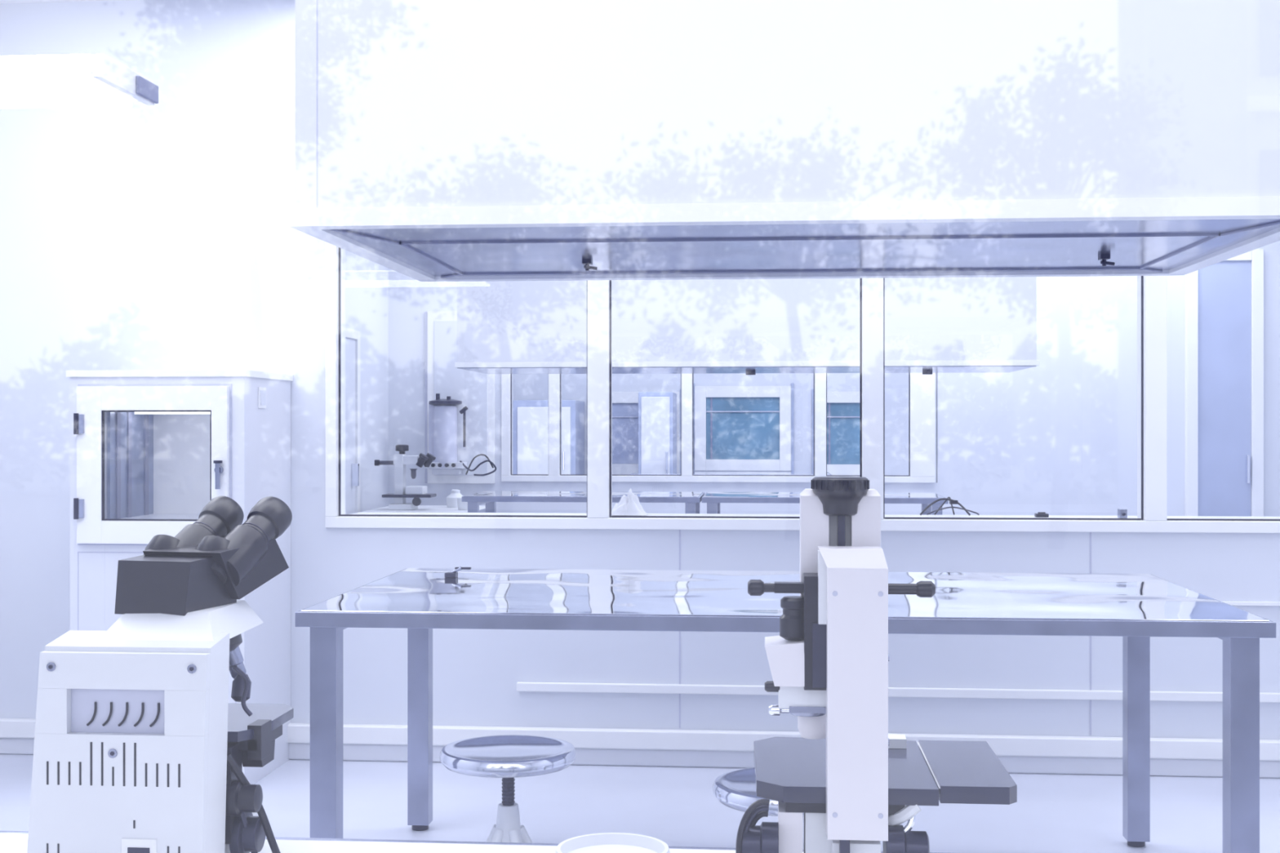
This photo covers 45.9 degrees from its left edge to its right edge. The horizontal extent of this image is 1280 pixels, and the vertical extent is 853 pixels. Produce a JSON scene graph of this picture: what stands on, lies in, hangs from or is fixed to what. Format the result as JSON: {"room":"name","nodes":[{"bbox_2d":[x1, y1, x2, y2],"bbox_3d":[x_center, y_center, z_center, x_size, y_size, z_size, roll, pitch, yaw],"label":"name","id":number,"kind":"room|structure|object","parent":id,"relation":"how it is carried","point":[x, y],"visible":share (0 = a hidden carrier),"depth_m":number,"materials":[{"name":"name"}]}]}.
{"room":"clean room","nodes":[
{"label":"clean room","id":0,"kind":"room"},
{"bbox_2d":[0,0,119,3],"bbox_3d":[1.055,-1.800,8.341,7.700,0.100,15.800,0,0,5],"label":"ceiling","id":1,"kind":"structure","parent":0,"point":[1,1],"depth_m":6.21,"materials":[{"name":"white paint"}]},
{"bbox_2d":[0,53,158,108],"bbox_3d":[-1.923,-1.280,3.735,1.380,0.940,0.319,0,0,5],"label":"lamp","id":2,"kind":"object","parent":1,"relation":"hanging from","point":[69,80],"visible":1,"depth_m":3.61,"materials":[{"name":"white plastic"}]},
{"bbox_2d":[454,276,1039,375],"bbox_3d":[0.621,-1.030,9.065,3.309,1.439,0.994,0,0,5],"label":"hood","id":3,"kind":"object","parent":1,"relation":"hanging from","point":[980,324],"visible":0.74,"depth_m":8.58,"materials":[{"name":"metal"}]},
{"bbox_2d":[288,0,1279,281],"bbox_3d":[0.460,-1.113,4.387,2.564,1.271,1.444,0,0,5],"label":"hood","id":4,"kind":"object","parent":1,"relation":"hanging from","point":[436,140],"visible":1,"depth_m":3.71,"materials":[{"name":"metal"}]},
{"bbox_2d":[345,250,388,511],"bbox_3d":[-2.122,-0.200,8.759,0.100,3.100,4.900,0,0,5],"label":"wall","id":5,"kind":"structure","parent":0,"point":[366,281],"depth_m":10.73,"materials":[{"name":"white paint"}]},
{"bbox_2d":[345,328,359,514],"bbox_3d":[-1.942,0.350,9.933,0.060,2.000,0.770,0,0,5],"label":"door","id":6,"kind":"structure","parent":5,"relation":"in","point":[352,336],"depth_m":10.15,"materials":[{"name":"metal"}]},
{"bbox_2d":[0,0,1279,739],"bbox_3d":[0.857,-0.200,5.998,7.700,3.100,0.102,0,0,5],"label":"wall","id":7,"kind":"structure","parent":0,"point":[140,236],"depth_m":6.14,"materials":[{"name":"white paint"}]},
{"bbox_2d":[0,718,1279,778],"bbox_3d":[0.403,1.278,5.965,6.600,0.145,0.045,0,0,5],"label":"baseboard","id":8,"kind":"structure","parent":7,"relation":"attached to","point":[1019,754],"depth_m":5.96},
{"bbox_2d":[324,241,1279,533],"bbox_3d":[0.955,-0.242,6.101,4.443,1.305,0.360,0,0,5],"label":"window","id":9,"kind":"structure","parent":7,"relation":"in","point":[1151,290],"depth_m":5.97,"materials":[{"name":"white metal"}]},
{"bbox_2d":[612,488,648,515],"bbox_3d":[-0.043,0.311,6.256,0.159,0.107,0.160,0,0,5],"label":"crumpled cloth","id":10,"kind":"object","parent":9,"relation":"on","point":[628,505],"visible":0.94,"depth_m":6.21,"materials":[{"name":"white fabric"}]},
{"bbox_2d":[920,497,979,515],"bbox_3d":[1.260,0.325,6.148,0.244,0.075,0.044,0,0,5],"label":"coiled cable","id":11,"kind":"object","parent":9,"relation":"on","point":[952,502],"visible":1,"depth_m":6.14,"materials":[{"name":"black plastic"}]},
{"bbox_2d":[1034,511,1048,517],"bbox_3d":[1.624,0.356,6.105,0.050,0.020,0.040,0,0,5],"label":"block","id":12,"kind":"object","parent":9,"relation":"on","point":[1040,514],"visible":1,"depth_m":6.09,"materials":[{"name":"black plastic"}]},
{"bbox_2d":[1117,508,1127,518],"bbox_3d":[1.929,0.348,6.039,0.030,0.036,0.060,0,0,5],"label":"window latch","id":13,"kind":"structure","parent":9,"relation":"attached to","point":[1122,513],"depth_m":6.02,"materials":[{"name":"silver metal"}]},
{"bbox_2d":[516,681,1279,702],"bbox_3d":[1.599,1.042,5.874,4.200,0.035,0.025,0,0,5],"label":"trim","id":14,"kind":"structure","parent":7,"relation":"attached to","point":[1201,696],"depth_m":5.90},
{"bbox_2d":[1222,601,1279,606],"bbox_3d":[1.251,0.682,5.908,4.900,0.015,0.015,0,0,5],"label":"trim","id":15,"kind":"structure","parent":7,"relation":"attached to","point":[1232,603],"depth_m":5.81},
{"bbox_2d":[0,754,1279,852],"bbox_3d":[1.055,1.400,8.341,7.700,0.100,15.800,0,0,5],"label":"floor","id":16,"kind":"structure","parent":0,"point":[676,806],"depth_m":5.29,"materials":[{"name":"plastic"}]},
{"bbox_2d":[66,369,293,784],"bbox_3d":[-1.779,0.570,5.861,0.690,1.560,0.614,0,0,5],"label":"cabinet","id":17,"kind":"object","parent":16,"relation":"on","point":[150,450],"visible":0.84,"depth_m":5.65,"materials":[{"name":"metal"}]},
{"bbox_2d":[362,505,485,512],"bbox_3d":[-1.459,0.960,10.485,0.770,0.780,0.850,0,0,5],"label":"side table","id":18,"kind":"object","parent":16,"relation":"on","point":[421,508],"visible":0.1,"depth_m":10.34,"materials":[{"name":"silver metal"}]},
{"bbox_2d":[374,444,436,510],"bbox_3d":[-1.616,0.347,10.357,0.418,0.445,0.230,0,0,5],"label":"microscope","id":19,"kind":"object","parent":18,"relation":"on","point":[401,460],"visible":1,"depth_m":10.32,"materials":[{"name":"white plastic"}]},
{"bbox_2d":[446,489,462,507],"bbox_3d":[-1.300,0.507,10.647,0.130,0.125,0.130,0,0,5],"label":"bottle","id":20,"kind":"object","parent":18,"relation":"on","point":[451,500],"visible":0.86,"depth_m":10.60,"materials":[{"name":"white plastic"}]},
{"bbox_2d":[457,497,467,510],"bbox_3d":[-1.196,0.528,10.337,0.114,0.082,0.114,0,0,5],"label":"beaker","id":21,"kind":"object","parent":18,"relation":"on","point":[461,505],"visible":0.45,"depth_m":10.29,"materials":[{"name":"plastic"}]},
{"bbox_2d":[0,831,934,852],"bbox_3d":[0.127,0.955,1.501,5.000,0.790,1.012,0,0,5],"label":"workbench","id":22,"kind":"object","parent":16,"relation":"on","point":[11,842],"visible":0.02,"depth_m":2.01,"materials":[{"name":"white plastic"}]},
{"bbox_2d":[26,495,293,852],"bbox_3d":[-0.589,0.327,1.939,0.270,0.465,0.295,0,0,5],"label":"microscope","id":23,"kind":"object","parent":22,"relation":"on","point":[140,746],"visible":1,"depth_m":1.81,"materials":[{"name":"white plastic"}]},
{"bbox_2d":[555,832,670,852],"bbox_3d":[-0.035,0.546,1.910,0.146,0.027,0.146,0,0,5],"label":"dish","id":24,"kind":"object","parent":22,"relation":"on","point":[607,842],"visible":1,"depth_m":1.96,"materials":[{"name":"ceramic"}]},
{"bbox_2d":[735,476,1017,852],"bbox_3d":[0.266,0.308,1.744,0.306,0.503,0.339,0,0,5],"label":"microscope","id":25,"kind":"object","parent":22,"relation":"on","point":[854,782],"visible":1,"depth_m":1.65,"materials":[{"name":"white plastic"}]},
{"bbox_2d":[440,734,576,843],"bbox_3d":[-0.355,1.110,4.110,0.412,0.480,0.400,0,0,5],"label":"stool","id":26,"kind":"object","parent":16,"relation":"on","point":[508,757],"visible":0.91,"depth_m":4.06,"materials":[{"name":"silver metal"}]},
{"bbox_2d":[512,400,584,474],"bbox_3d":[-0.951,0.540,15.801,0.650,1.620,0.830,0,0,5],"label":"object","id":27,"kind":"object","parent":16,"relation":"on","point":[530,417],"visible":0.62,"depth_m":15.43,"materials":[{"name":"silver metal"}]},
{"bbox_2d":[462,491,704,513],"bbox_3d":[-0.330,0.885,9.411,1.440,0.930,0.700,0,0,5],"label":"steel table","id":28,"kind":"object","parent":16,"relation":"on","point":[691,500],"visible":0.41,"depth_m":9.12,"materials":[{"name":"metal"}]},
{"bbox_2d":[638,391,676,471],"bbox_3d":[0.183,0.500,15.565,0.350,1.700,0.750,0,0,5],"label":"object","id":29,"kind":"object","parent":16,"relation":"on","point":[657,411],"visible":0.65,"depth_m":15.23,"materials":[{"name":"silver metal"}]},
{"bbox_2d":[631,471,831,475],"bbox_3d":[0.878,0.900,14.578,1.900,0.900,0.800,0,0,5],"label":"side table","id":30,"kind":"object","parent":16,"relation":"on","point":[636,473],"visible":0.11,"depth_m":14.35,"materials":[{"name":"silver metal"}]},
{"bbox_2d":[712,767,804,817],"bbox_3d":[0.365,1.110,3.719,0.412,0.480,0.400,0,0,5],"label":"stool","id":31,"kind":"object","parent":16,"relation":"on","point":[735,789],"visible":0.2,"depth_m":3.64,"materials":[{"name":"silver metal"}]},
{"bbox_2d":[294,568,1275,852],"bbox_3d":[0.386,0.915,4.428,2.475,0.870,1.210,0,0,5],"label":"steel table","id":32,"kind":"object","parent":16,"relation":"on","point":[1135,608],"visible":0.98,"depth_m":4.00,"materials":[{"name":"metal"}]},
{"bbox_2d":[444,566,471,577],"bbox_3d":[-0.578,0.462,4.806,0.080,0.034,0.040,0,0,5],"label":"clamp","id":33,"kind":"object","parent":32,"relation":"on","point":[454,573],"visible":1,"depth_m":4.80,"materials":[{"name":"metal"}]},
{"bbox_2d":[702,492,948,515],"bbox_3d":[1.119,0.885,9.289,1.450,0.930,0.700,0,0,5],"label":"steel table","id":34,"kind":"object","parent":16,"relation":"on","point":[713,500],"visible":0.28,"depth_m":9.00,"materials":[{"name":"metal"}]},
{"bbox_2d":[512,373,936,482],"bbox_3d":[1.706,-0.200,16.064,7.700,3.100,0.100,0,0,5],"label":"wall","id":35,"kind":"structure","parent":0,"point":[525,386],"depth_m":16.02,"materials":[{"name":"white paint"}]},
{"bbox_2d":[612,389,680,474],"bbox_3d":[-0.045,0.075,16.131,1.000,0.950,0.060,0,0,5],"label":"window","id":36,"kind":"structure","parent":35,"relation":"in","point":[624,404],"depth_m":16.14,"materials":[{"name":"clear glass"}]},
{"bbox_2d":[693,382,793,471],"bbox_3d":[1.091,0.020,16.035,1.080,0.960,0.060,0,0,5],"label":"window","id":37,"kind":"structure","parent":35,"relation":"in","point":[735,428],"depth_m":16.03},
{"bbox_2d":[812,388,859,475],"bbox_3d":[2.167,0.075,15.944,0.700,0.950,0.060,0,0,5],"label":"window","id":38,"kind":"structure","parent":35,"relation":"in","point":[842,407],"depth_m":15.95,"materials":[{"name":"glass"}]},
{"bbox_2d":[388,240,1279,516],"bbox_3d":[1.576,-0.200,10.956,7.100,3.100,0.100,0,0,5],"label":"wall","id":39,"kind":"structure","parent":0,"point":[1058,436],"depth_m":10.80,"materials":[{"name":"white paint"}]},
{"bbox_2d":[425,311,494,483],"bbox_3d":[-1.329,-0.215,11.134,0.520,1.270,0.035,0,0,5],"label":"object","id":40,"kind":"structure","parent":39,"relation":"attached to","point":[476,390],"depth_m":11.12,"materials":[{"name":"white"}]},
{"bbox_2d":[424,393,496,475],"bbox_3d":[-1.296,0.060,11.008,0.526,0.599,0.240,0,0,5],"label":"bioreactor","id":41,"kind":"object","parent":39,"relation":"attached to","point":[442,413],"visible":0.97,"depth_m":10.95,"materials":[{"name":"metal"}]},
{"bbox_2d":[501,373,934,483],"bbox_3d":[0.555,-0.170,11.042,3.150,1.150,0.140,0,0,5],"label":"window","id":42,"kind":"structure","parent":39,"relation":"in","point":[921,387],"depth_m":10.98,"materials":[{"name":"white metal"}]},
{"bbox_2d":[1184,248,1263,516],"bbox_3d":[4.125,0.050,10.656,0.530,2.600,0.070,0,0,5],"label":"door","id":43,"kind":"structure","parent":39,"relation":"in","point":[1224,300],"depth_m":10.66,"materials":[{"name":"silver metal"}]}
]}

